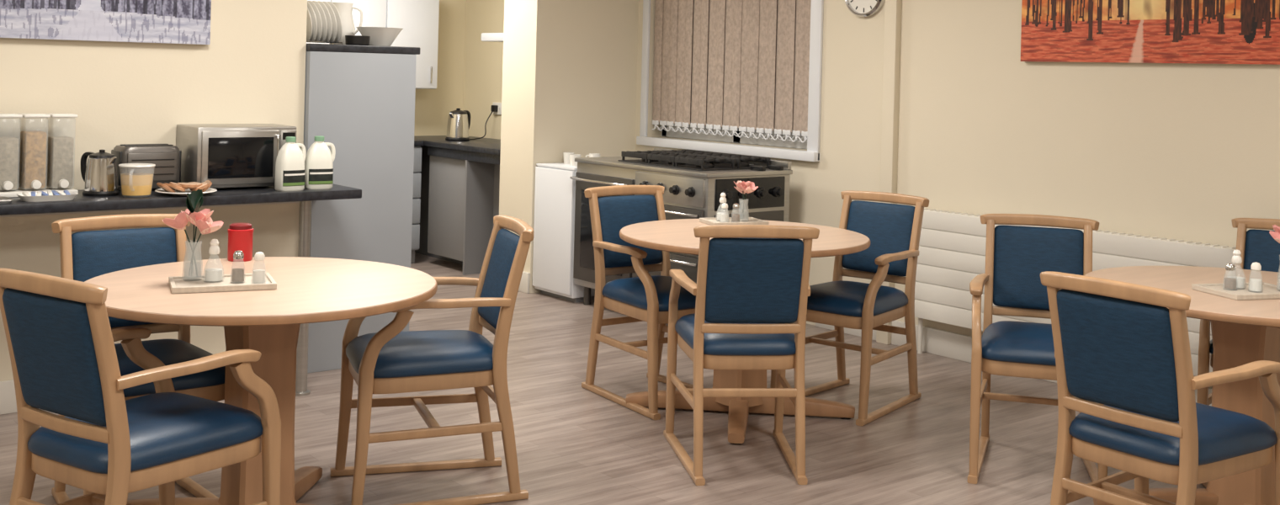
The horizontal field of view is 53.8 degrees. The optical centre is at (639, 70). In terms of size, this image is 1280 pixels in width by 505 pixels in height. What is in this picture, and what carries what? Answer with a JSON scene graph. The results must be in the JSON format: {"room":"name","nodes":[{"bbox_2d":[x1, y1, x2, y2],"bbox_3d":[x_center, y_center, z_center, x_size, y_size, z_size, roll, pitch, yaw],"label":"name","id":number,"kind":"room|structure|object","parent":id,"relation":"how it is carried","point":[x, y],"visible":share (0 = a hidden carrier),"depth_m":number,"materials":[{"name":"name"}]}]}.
{"room":"care facility","nodes":[
{"label":"care facility","id":0,"kind":"room"},
{"bbox_2d":[0,0,307,381],"bbox_3d":[-3.527,0.078,4.224,5.040,2.500,0.120,1,0,-39],"label":"wall","id":1,"kind":"structure","parent":0,"point":[252,70],"depth_m":5.37,"materials":[{"name":"beige paint"}]},
{"bbox_2d":[0,379,17,414],"bbox_3d":[-3.518,1.264,4.167,5.030,0.130,0.018,1,0,-39],"label":"baseboard","id":2,"kind":"structure","parent":1,"relation":"attached to","point":[7,396],"depth_m":4.98,"materials":[{"name":"white"}]},
{"bbox_2d":[0,0,211,44],"bbox_3d":[-2.362,-0.486,5.053,1.300,0.720,0.035,1,0,-39],"label":"canvas","id":3,"kind":"object","parent":1,"relation":"attached to","point":[144,21],"visible":1,"depth_m":5.19,"materials":[{"name":"grey fabric"}]},
{"bbox_2d":[414,0,465,135],"bbox_3d":[-2.454,0.106,9.017,2.900,2.500,0.100,1,0,-39],"label":"wall","id":4,"kind":"structure","parent":0,"point":[432,107],"depth_m":9.72,"materials":[{"name":"beige paint"}]},
{"bbox_2d":[306,0,439,89],"bbox_3d":[-2.080,-0.257,9.031,1.285,0.755,0.333,1,0,-39],"label":"upper cabinet","id":5,"kind":"object","parent":4,"relation":"attached to","point":[418,19],"visible":0.2,"depth_m":9.18,"materials":[{"name":"white"}]},
{"bbox_2d":[462,0,504,139],"bbox_3d":[-0.854,0.148,9.265,0.100,2.500,1.530,1,0,-39],"label":"wall","id":6,"kind":"structure","parent":0,"point":[483,60],"depth_m":9.61,"materials":[{"name":"beige paint"}]},
{"bbox_2d":[481,32,503,42],"bbox_3d":[-0.812,-0.451,8.881,0.338,0.500,0.600,1,0,-39],"label":"extractor hood","id":7,"kind":"object","parent":6,"relation":"attached to","point":[491,37],"visible":0.17,"depth_m":8.89,"materials":[{"name":"white"}]},
{"bbox_2d":[490,101,501,114],"bbox_3d":[-1.070,0.282,9.408,0.046,0.090,0.150,1,0,-39],"label":"wall socket","id":8,"kind":"object","parent":6,"relation":"attached to","point":[496,108],"visible":0.88,"depth_m":9.40,"materials":[{"name":"white plastic"}]},
{"bbox_2d":[469,111,492,139],"bbox_3d":[-1.181,0.402,9.306,0.024,0.209,0.271,1,0,34],"label":"cable","id":9,"kind":"object","parent":8,"relation":"attached to","point":[491,111],"visible":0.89,"depth_m":9.36,"materials":[{"name":"black plastic"}]},
{"bbox_2d":[499,0,638,293],"bbox_3d":[-0.463,0.158,8.353,0.820,2.500,0.380,1,0,-39],"label":"wall","id":10,"kind":"structure","parent":0,"point":[570,66],"depth_m":8.14,"materials":[{"name":"beige paint"}]},
{"bbox_2d":[518,270,530,293],"bbox_3d":[-0.819,1.334,8.089,0.018,0.130,0.380,1,0,-39],"label":"baseboard","id":11,"kind":"structure","parent":10,"relation":"attached to","point":[524,283],"depth_m":7.96,"materials":[{"name":"white"}]},
{"bbox_2d":[0,252,1205,504],"bbox_3d":[-0.764,1.451,3.208,8.310,0.100,11.300,1,0,-39],"label":"floor","id":12,"kind":"structure","parent":0,"point":[576,445],"depth_m":4.89,"materials":[{"name":"brown wood"}]},
{"bbox_2d":[51,213,225,504],"bbox_3d":[-1.558,0.931,3.963,0.496,0.898,0.602,1,0,-37],"label":"dining chair","id":13,"kind":"object","parent":12,"relation":"on","point":[85,256],"visible":0.28,"depth_m":4.09,"materials":[{"name":"brown wood"}]},
{"bbox_2d":[71,227,176,327],"bbox_3d":[-1.691,0.679,4.149,0.338,0.310,0.103,1,0,-37],"label":"cushion","id":14,"kind":"object","parent":13,"relation":"on","point":[94,253],"depth_m":4.13,"materials":[{"name":"blue fabric"}]},
{"bbox_2d":[114,338,225,397],"bbox_3d":[-1.541,0.910,3.942,0.428,0.080,0.490,1,0,-37],"label":"seat cushion","id":15,"kind":"object","parent":13,"relation":"on","point":[170,351],"depth_m":3.83,"materials":[{"name":"blue leather"}]},
{"bbox_2d":[0,268,281,504],"bbox_3d":[-1.289,0.938,3.244,0.496,0.898,0.602,1,0,32],"label":"dining chair","id":16,"kind":"object","parent":12,"relation":"on","point":[60,337],"visible":1,"depth_m":3.08,"materials":[{"name":"brown wood"}]},
{"bbox_2d":[2,287,106,425],"bbox_3d":[-1.406,0.687,3.047,0.338,0.310,0.103,1,0,32],"label":"cushion","id":17,"kind":"object","parent":16,"relation":"on","point":[57,368],"depth_m":3.01,"materials":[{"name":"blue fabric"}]},
{"bbox_2d":[27,392,262,473],"bbox_3d":[-1.274,0.917,3.267,0.428,0.080,0.490,1,0,32],"label":"seat cushion","id":18,"kind":"object","parent":16,"relation":"on","point":[167,430],"depth_m":3.13,"materials":[{"name":"blue leather"}]},
{"bbox_2d":[0,183,361,396],"bbox_3d":[-2.213,0.925,4.943,2.220,0.875,0.438,1,0,-39],"label":"countertop","id":19,"kind":"structure","parent":12,"relation":"on","point":[268,194],"depth_m":5.17,"materials":[{"name":"stone"}]},
{"bbox_2d":[0,196,12,203],"bbox_3d":[-2.455,0.474,4.572,0.320,0.014,0.140,1,0,-39],"label":"metal tray","id":20,"kind":"object","parent":19,"relation":"on","point":[3,199],"visible":1,"depth_m":4.62,"materials":[{"name":"silver metal"}]},
{"bbox_2d":[0,113,78,197],"bbox_3d":[-2.446,0.324,4.860,0.500,0.315,0.160,1,0,-39],"label":"dispenser","id":21,"kind":"object","parent":19,"relation":"on","point":[34,163],"visible":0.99,"depth_m":4.89,"materials":[{"name":"white plastic"}]},
{"bbox_2d":[16,190,78,201],"bbox_3d":[-2.236,0.471,4.763,0.204,0.032,0.122,1,0,-39],"label":"dish","id":22,"kind":"object","parent":19,"relation":"on","point":[53,195],"visible":1,"depth_m":4.74,"materials":[{"name":"white ceramic"}]},
{"bbox_2d":[80,148,119,196],"bbox_3d":[-2.132,0.400,4.978,0.153,0.180,0.137,1,0,-17],"label":"electric kettle","id":23,"kind":"object","parent":19,"relation":"on","point":[99,175],"visible":1,"depth_m":4.94,"materials":[{"name":"silver metal"}]},
{"bbox_2d":[118,163,155,195],"bbox_3d":[-1.978,0.430,4.947,0.135,0.128,0.150,1,0,30],"label":"tub","id":24,"kind":"object","parent":19,"relation":"on","point":[133,183],"visible":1,"depth_m":4.91,"materials":[{"name":"white"}]},
{"bbox_2d":[111,143,181,191],"bbox_3d":[-2.034,0.399,5.216,0.262,0.187,0.166,1,0,-39],"label":"toaster","id":25,"kind":"object","parent":19,"relation":"on","point":[167,158],"visible":0.69,"depth_m":5.16,"materials":[{"name":"metal"}]},
{"bbox_2d":[154,180,217,196],"bbox_3d":[-1.823,0.471,5.071,0.236,0.054,0.236,1,0,-39],"label":"bread plate","id":26,"kind":"object","parent":19,"relation":"on","point":[172,188],"visible":0.94,"depth_m":5.03,"materials":[{"name":"white ceramic"}]},
{"bbox_2d":[175,123,296,188],"bbox_3d":[-1.726,0.368,5.417,0.430,0.265,0.295,1,0,-39],"label":"microwave","id":27,"kind":"object","parent":19,"relation":"on","point":[225,155],"visible":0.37,"depth_m":5.29,"materials":[{"name":"silver metal"}]},
{"bbox_2d":[274,136,306,191],"bbox_3d":[-1.477,0.393,5.352,0.091,0.227,0.128,1,0,43],"label":"milk bottle","id":28,"kind":"object","parent":19,"relation":"on","point":[289,164],"visible":1,"depth_m":5.31,"materials":[{"name":"plastic"}]},
{"bbox_2d":[304,135,335,189],"bbox_3d":[-1.382,0.396,5.457,0.128,0.227,0.091,1,0,-31],"label":"milk bottle","id":29,"kind":"object","parent":19,"relation":"on","point":[319,160],"visible":0.99,"depth_m":5.42,"materials":[{"name":"plastic"}]},
{"bbox_2d":[84,256,437,504],"bbox_3d":[-1.151,1.015,3.819,1.044,0.750,1.044,1,0,-39],"label":"round dining table","id":30,"kind":"object","parent":12,"relation":"on","point":[309,289],"visible":0.73,"depth_m":3.74,"materials":[{"name":"brown wood"}]},
{"bbox_2d":[168,272,276,293],"bbox_3d":[-1.238,0.629,3.740,0.290,0.018,0.200,1,0,-23],"label":"serving tray","id":31,"kind":"object","parent":30,"relation":"on","point":[178,284],"visible":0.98,"depth_m":3.69,"materials":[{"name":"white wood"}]},
{"bbox_2d":[162,189,223,276],"bbox_3d":[-1.332,0.489,3.759,0.189,0.270,0.115,1,0,1],"label":"flowers","id":32,"kind":"object","parent":31,"relation":"on","point":[202,220],"visible":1,"depth_m":3.75,"materials":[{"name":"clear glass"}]},
{"bbox_2d":[204,239,222,281],"bbox_3d":[-1.265,0.562,3.749,0.062,0.126,0.062,1,0,-39],"label":"glass cruet","id":33,"kind":"object","parent":31,"relation":"on","point":[211,274],"visible":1,"depth_m":3.74,"materials":[{"name":"white glass"}]},
{"bbox_2d":[231,250,244,281],"bbox_3d":[-1.190,0.580,3.739,0.044,0.095,0.044,1,0,-39],"label":"pepper shaker","id":34,"kind":"object","parent":31,"relation":"on","point":[237,275],"visible":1,"depth_m":3.73,"materials":[{"name":"clear glass"}]},
{"bbox_2d":[252,251,265,283],"bbox_3d":[-1.123,0.582,3.723,0.044,0.095,0.044,1,0,-39],"label":"salt shaker","id":35,"kind":"object","parent":31,"relation":"on","point":[258,277],"visible":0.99,"depth_m":3.71,"materials":[{"name":"clear glass"}]},
{"bbox_2d":[227,223,254,261],"bbox_3d":[-1.343,0.574,4.251,0.084,0.122,0.117,1,0,-9],"label":"canister","id":36,"kind":"object","parent":30,"relation":"on","point":[240,235],"visible":0.98,"depth_m":4.20,"materials":[{"name":"ceramic"}]},
{"bbox_2d":[303,43,420,373],"bbox_3d":[-1.571,0.627,6.251,0.568,1.505,0.868,1,0,-39],"label":"cabinet","id":37,"kind":"object","parent":12,"relation":"on","point":[361,98],"visible":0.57,"depth_m":5.91,"materials":[{"name":"metal"}]},
{"bbox_2d":[306,0,342,44],"bbox_3d":[-1.543,-0.229,6.004,0.236,0.207,0.202,1,0,-39],"label":"plates","id":38,"kind":"object","parent":37,"relation":"on","point":[323,19],"visible":0.8,"depth_m":5.96,"materials":[{"name":"white ceramic"}]},
{"bbox_2d":[329,2,362,44],"bbox_3d":[-1.452,-0.228,6.204,0.148,0.210,0.124,1,0,-33],"label":"water jug","id":39,"kind":"object","parent":37,"relation":"on","point":[345,9],"visible":0.6,"depth_m":6.16,"materials":[{"name":"white ceramic"}]},
{"bbox_2d":[345,35,370,45],"bbox_3d":[-1.333,-0.142,5.956,0.116,0.045,0.116,1,0,-39],"label":"bowl","id":40,"kind":"object","parent":37,"relation":"on","point":[349,39],"visible":0.9,"depth_m":5.91,"materials":[{"name":"black plastic"}]},
{"bbox_2d":[355,26,403,46],"bbox_3d":[-1.265,-0.163,6.127,0.224,0.090,0.224,1,0,-39],"label":"mixing bowl","id":41,"kind":"object","parent":37,"relation":"on","point":[380,36],"visible":0.79,"depth_m":6.06,"materials":[{"name":"white ceramic"}]},
{"bbox_2d":[410,139,423,263],"bbox_3d":[-2.180,0.923,8.837,1.172,0.882,0.548,1,0,-39],"label":"drawer unit","id":42,"kind":"object","parent":12,"relation":"on","point":[417,149],"visible":0.09,"depth_m":8.98,"materials":[{"name":"grey"}]},
{"bbox_2d":[330,214,534,504],"bbox_3d":[-0.696,0.953,4.239,0.602,0.898,0.496,1,0,-20],"label":"dining chair","id":43,"kind":"object","parent":12,"relation":"on","point":[389,360],"visible":0.84,"depth_m":4.13,"materials":[{"name":"brown wood"}]},
{"bbox_2d":[345,329,493,378],"bbox_3d":[-0.721,0.932,4.230,0.490,0.080,0.428,1,0,-20],"label":"seat cushion","id":44,"kind":"object","parent":43,"relation":"on","point":[435,353],"depth_m":4.09,"materials":[{"name":"blue leather"}]},
{"bbox_2d":[478,228,520,329],"bbox_3d":[-0.471,0.711,4.319,0.103,0.310,0.338,1,0,-20],"label":"cushion","id":45,"kind":"object","parent":43,"relation":"on","point":[503,244],"depth_m":4.32,"materials":[{"name":"blue fabric"}]},
{"bbox_2d":[414,135,500,275],"bbox_3d":[-1.166,0.949,9.034,0.638,0.882,1.518,1,0,-39],"label":"base cabinet","id":46,"kind":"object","parent":12,"relation":"on","point":[460,180],"depth_m":8.72,"materials":[{"name":"laminate"}]},
{"bbox_2d":[445,107,470,141],"bbox_3d":[-1.314,0.387,9.119,0.181,0.235,0.197,1,0,-8],"label":"electric kettle","id":47,"kind":"object","parent":46,"relation":"on","point":[459,121],"visible":1,"depth_m":9.05,"materials":[{"name":"silver metal"}]},
{"bbox_2d":[532,162,594,302],"bbox_3d":[-0.233,1.004,8.041,0.800,0.820,0.415,1,0,-39],"label":"fridge","id":48,"kind":"object","parent":12,"relation":"on","point":[555,193],"visible":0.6,"depth_m":7.77,"materials":[{"name":"white metal"}]},
{"bbox_2d":[562,152,574,164],"bbox_3d":[-0.445,0.554,8.010,0.086,0.070,0.072,1,0,-5],"label":"mug","id":49,"kind":"object","parent":48,"relation":"on","point":[566,155],"visible":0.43,"depth_m":7.98,"materials":[{"name":"white ceramic"}]},
{"bbox_2d":[569,154,580,166],"bbox_3d":[-0.406,0.555,7.824,0.072,0.070,0.086,1,0,-43],"label":"mug","id":50,"kind":"object","parent":48,"relation":"on","point":[572,156],"visible":0.84,"depth_m":7.79,"materials":[{"name":"white ceramic"}]},
{"bbox_2d":[585,153,600,157],"bbox_3d":[-0.292,0.558,7.968,0.086,0.070,0.072,1,0,45],"label":"mug","id":51,"kind":"object","parent":48,"relation":"on","point":[591,155],"visible":0.49,"depth_m":7.94,"materials":[{"name":"white ceramic"}]},
{"bbox_2d":[581,185,696,419],"bbox_3d":[0.080,0.973,5.509,0.496,0.898,0.602,1,0,-36],"label":"dining chair","id":52,"kind":"object","parent":12,"relation":"on","point":[645,297],"visible":0.7,"depth_m":5.54,"materials":[{"name":"brown wood"}]},
{"bbox_2d":[597,194,662,267],"bbox_3d":[-0.050,0.722,5.698,0.338,0.310,0.103,1,0,-36],"label":"cushion","id":53,"kind":"object","parent":52,"relation":"on","point":[614,213],"depth_m":5.66,"materials":[{"name":"blue fabric"}]},
{"bbox_2d":[602,275,696,311],"bbox_3d":[0.097,0.953,5.488,0.428,0.080,0.490,1,0,-36],"label":"seat cushion","id":54,"kind":"object","parent":52,"relation":"on","point":[630,294],"depth_m":5.32,"materials":[{"name":"blue leather"}]},
{"bbox_2d":[569,148,792,305],"bbox_3d":[0.212,0.953,7.333,0.702,0.945,1.231,1,0,-39],"label":"range cooker","id":55,"kind":"object","parent":12,"relation":"on","point":[693,181],"visible":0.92,"depth_m":7.03,"materials":[{"name":"silver metal"}]},
{"bbox_2d":[663,224,819,485],"bbox_3d":[0.366,0.981,4.643,0.496,0.898,0.602,1,0,-6],"label":"dining chair","id":56,"kind":"object","parent":12,"relation":"on","point":[751,286],"visible":1,"depth_m":4.42,"materials":[{"name":"brown wood"}]},
{"bbox_2d":[674,313,796,355],"bbox_3d":[0.364,0.960,4.670,0.428,0.080,0.490,1,0,-6],"label":"seat cushion","id":57,"kind":"object","parent":56,"relation":"on","point":[698,340],"depth_m":4.44,"materials":[{"name":"blue leather"}]},
{"bbox_2d":[704,237,803,323],"bbox_3d":[0.397,0.734,4.412,0.338,0.310,0.103,1,0,-6],"label":"cushion","id":58,"kind":"object","parent":56,"relation":"on","point":[747,279],"depth_m":4.39,"materials":[{"name":"blue fabric"}]},
{"bbox_2d":[619,218,870,444],"bbox_3d":[0.425,1.056,5.288,1.044,0.750,1.044,1,0,-39],"label":"round dining table","id":59,"kind":"object","parent":12,"relation":"on","point":[673,236],"visible":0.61,"depth_m":5.22,"materials":[{"name":"brown wood"}]},
{"bbox_2d":[699,217,768,224],"bbox_3d":[0.416,0.672,5.614,0.260,0.018,0.180,1,0,-19],"label":"serving tray","id":60,"kind":"object","parent":59,"relation":"on","point":[746,220],"visible":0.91,"depth_m":5.58,"materials":[{"name":"brown wood"}]},
{"bbox_2d":[717,192,727,220],"bbox_3d":[0.368,0.605,5.612,0.062,0.126,0.062,1,0,-39],"label":"glass cruet","id":61,"kind":"object","parent":60,"relation":"on","point":[723,199],"visible":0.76,"depth_m":5.60,"materials":[{"name":"white"}]},
{"bbox_2d":[720,202,728,222],"bbox_3d":[0.372,0.625,5.558,0.044,0.085,0.044,1,0,-39],"label":"salt shaker","id":62,"kind":"object","parent":60,"relation":"on","point":[724,217],"visible":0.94,"depth_m":5.54,"materials":[{"name":"clear glass"}]},
{"bbox_2d":[731,202,739,222],"bbox_3d":[0.423,0.627,5.567,0.044,0.085,0.044,1,0,-39],"label":"pepper shaker","id":63,"kind":"object","parent":60,"relation":"on","point":[735,217],"visible":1,"depth_m":5.55,"materials":[{"name":"clear glass"}]},
{"bbox_2d":[733,180,758,218],"bbox_3d":[0.467,0.581,5.625,0.098,0.180,0.161,1,0,-19],"label":"flower","id":64,"kind":"object","parent":60,"relation":"on","point":[743,187],"visible":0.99,"depth_m":5.61,"materials":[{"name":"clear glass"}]},
{"bbox_2d":[770,190,929,425],"bbox_3d":[0.924,0.995,5.501,0.496,0.898,0.602,1,0,39],"label":"dining chair","id":65,"kind":"object","parent":12,"relation":"on","point":[893,231],"visible":0.76,"depth_m":5.54,"materials":[{"name":"brown wood"}]},
{"bbox_2d":[807,280,908,317],"bbox_3d":[0.907,0.974,5.480,0.428,0.080,0.490,1,0,39],"label":"seat cushion","id":66,"kind":"object","parent":65,"relation":"on","point":[835,298],"depth_m":5.32,"materials":[{"name":"blue leather"}]},
{"bbox_2d":[841,200,915,276],"bbox_3d":[1.077,0.751,5.681,0.338,0.310,0.103,1,0,39],"label":"cushion","id":67,"kind":"object","parent":65,"relation":"on","point":[889,228],"depth_m":5.66,"materials":[{"name":"blue fabric"}]},
{"bbox_2d":[967,213,1107,483],"bbox_3d":[1.470,1.010,4.663,0.496,0.898,0.602,1,0,16],"label":"dining chair","id":68,"kind":"object","parent":12,"relation":"on","point":[1016,256],"visible":0.6,"depth_m":4.84,"materials":[{"name":"brown wood"}]},
{"bbox_2d":[981,320,1056,366],"bbox_3d":[1.463,0.988,4.637,0.428,0.080,0.490,1,0,16],"label":"seat cushion","id":69,"kind":"object","parent":68,"relation":"on","point":[1003,342],"depth_m":4.47,"materials":[{"name":"blue leather"}]},
{"bbox_2d":[993,225,1083,310],"bbox_3d":[1.541,0.763,4.886,0.338,0.310,0.103,1,0,16],"label":"cushion","id":70,"kind":"object","parent":68,"relation":"on","point":[1020,253],"depth_m":4.87,"materials":[{"name":"blue fabric"}]},
{"bbox_2d":[1040,270,1279,504],"bbox_3d":[1.459,1.009,3.522,0.602,0.898,0.496,1,0,-37],"label":"dining chair","id":71,"kind":"object","parent":12,"relation":"on","point":[1118,346],"visible":1,"depth_m":3.38,"materials":[{"name":"brown wood"}]},
{"bbox_2d":[1056,288,1179,421],"bbox_3d":[1.279,0.757,3.382,0.103,0.310,0.338,1,0,-37],"label":"cushion","id":72,"kind":"object","parent":71,"relation":"on","point":[1118,350],"depth_m":3.35,"materials":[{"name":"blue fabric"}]},
{"bbox_2d":[1068,402,1277,466],"bbox_3d":[1.481,0.989,3.538,0.490,0.080,0.428,1,0,-37],"label":"seat cushion","id":73,"kind":"object","parent":71,"relation":"on","point":[1223,437],"depth_m":3.39,"materials":[{"name":"blue leather"}]},
{"bbox_2d":[1084,265,1279,504],"bbox_3d":[1.998,1.097,4.156,1.044,0.750,1.044,1,0,-39],"label":"round dining table","id":74,"kind":"object","parent":12,"relation":"on","point":[1244,331],"visible":0.5,"depth_m":4.10,"materials":[{"name":"brown wood"}]},
{"bbox_2d":[1191,281,1279,300],"bbox_3d":[1.976,0.713,4.085,0.290,0.018,0.200,1,0,-17],"label":"serving tray","id":75,"kind":"object","parent":74,"relation":"on","point":[1269,291],"visible":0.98,"depth_m":4.05,"materials":[{"name":"brown wood"}]},
{"bbox_2d":[1224,263,1236,289],"bbox_3d":[1.909,0.665,4.081,0.044,0.085,0.044,1,0,-39],"label":"pepper shaker","id":76,"kind":"object","parent":75,"relation":"on","point":[1229,283],"visible":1,"depth_m":4.07,"materials":[{"name":"clear glass"}]},
{"bbox_2d":[1227,249,1244,287],"bbox_3d":[1.945,0.646,4.117,0.062,0.126,0.062,1,0,-39],"label":"glass cruet","id":77,"kind":"object","parent":75,"relation":"on","point":[1236,258],"visible":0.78,"depth_m":4.10,"materials":[{"name":"white"}]},
{"bbox_2d":[1249,261,1261,291],"bbox_3d":[1.977,0.662,4.053,0.044,0.095,0.044,1,0,-39],"label":"salt shaker","id":78,"kind":"object","parent":75,"relation":"on","point":[1255,284],"visible":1,"depth_m":4.04,"materials":[{"name":"clear glass"}]},
{"bbox_2d":[1269,224,1279,243],"bbox_3d":[2.098,0.607,4.078,0.115,0.212,0.189,1,0,41],"label":"flower","id":79,"kind":"object","parent":75,"relation":"on","point":[1276,235],"visible":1,"depth_m":4.07,"materials":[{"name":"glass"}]},
{"bbox_2d":[1196,217,1279,405],"bbox_3d":[2.402,1.034,4.744,0.496,0.898,0.602,1,0,35],"label":"dining chair","id":80,"kind":"object","parent":12,"relation":"on","point":[1258,246],"visible":0.27,"depth_m":4.99,"materials":[{"name":"brown wood"}]},
{"bbox_2d":[1209,339,1213,354],"bbox_3d":[2.388,1.012,4.722,0.428,0.080,0.490,1,0,35],"label":"seat cushion","id":81,"kind":"object","parent":80,"relation":"on","point":[1211,348],"depth_m":4.66,"materials":[{"name":"blue plastic"}]},
{"bbox_2d":[1243,228,1279,272],"bbox_3d":[2.542,0.790,4.934,0.338,0.310,0.103,1,0,35],"label":"cushion","id":82,"kind":"object","parent":80,"relation":"on","point":[1260,246],"depth_m":4.99,"materials":[{"name":"blue fabric"}]},
{"bbox_2d":[634,0,1279,388],"bbox_3d":[2.843,0.244,5.118,0.250,2.500,9.570,1,0,-39],"label":"wall","id":83,"kind":"structure","parent":0,"point":[1178,151],"depth_m":6.14,"materials":[{"name":"beige paint"}]},
{"bbox_2d":[636,0,823,161],"bbox_3d":[0.583,-0.130,7.826,0.230,1.270,1.605,1,0,-39],"label":"window","id":84,"kind":"structure","parent":83,"relation":"in","point":[812,145],"depth_m":7.62,"materials":[{"name":"white"}]},
{"bbox_2d":[651,0,811,143],"bbox_3d":[0.548,-0.138,7.814,0.060,1.086,1.440,1,0,-39],"label":"vertical blind","id":85,"kind":"object","parent":84,"relation":"attached to","point":[747,38],"visible":0.98,"depth_m":7.76,"materials":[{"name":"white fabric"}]},
{"bbox_2d":[844,0,885,16],"bbox_3d":[1.228,-0.433,6.904,0.040,0.280,0.280,1,0,-39],"label":"wall clock","id":86,"kind":"object","parent":83,"relation":"attached to","point":[858,7],"visible":1,"depth_m":6.89,"materials":[{"name":"silver metal"}]},
{"bbox_2d":[876,0,901,344],"bbox_3d":[1.338,0.205,6.743,0.045,2.500,0.080,1,0,-39],"label":"pipe","id":87,"kind":"object","parent":83,"relation":"attached to","point":[893,7],"visible":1,"depth_m":6.72,"materials":[{"name":"beige paint"}]},
{"bbox_2d":[815,319,1212,405],"bbox_3d":[3.360,1.443,4.230,0.018,0.130,7.500,1,0,-39],"label":"baseboard","id":88,"kind":"structure","parent":83,"relation":"attached to","point":[948,344],"depth_m":6.47,"materials":[{"name":"white"}]},
{"bbox_2d":[914,207,1236,376],"bbox_3d":[1.971,1.097,5.884,0.104,0.749,1.730,1,0,-39],"label":"radiator","id":89,"kind":"object","parent":83,"relation":"attached to","point":[952,245],"visible":0.34,"depth_m":6.23,"materials":[{"name":"white metal"}]},
{"bbox_2d":[1020,0,1279,64],"bbox_3d":[2.311,-0.388,5.568,0.035,0.710,1.420,1,0,-39],"label":"canvas","id":90,"kind":"object","parent":83,"relation":"attached to","point":[1119,31],"visible":1,"depth_m":5.59,"materials":[{"name":"red"}]}
]}

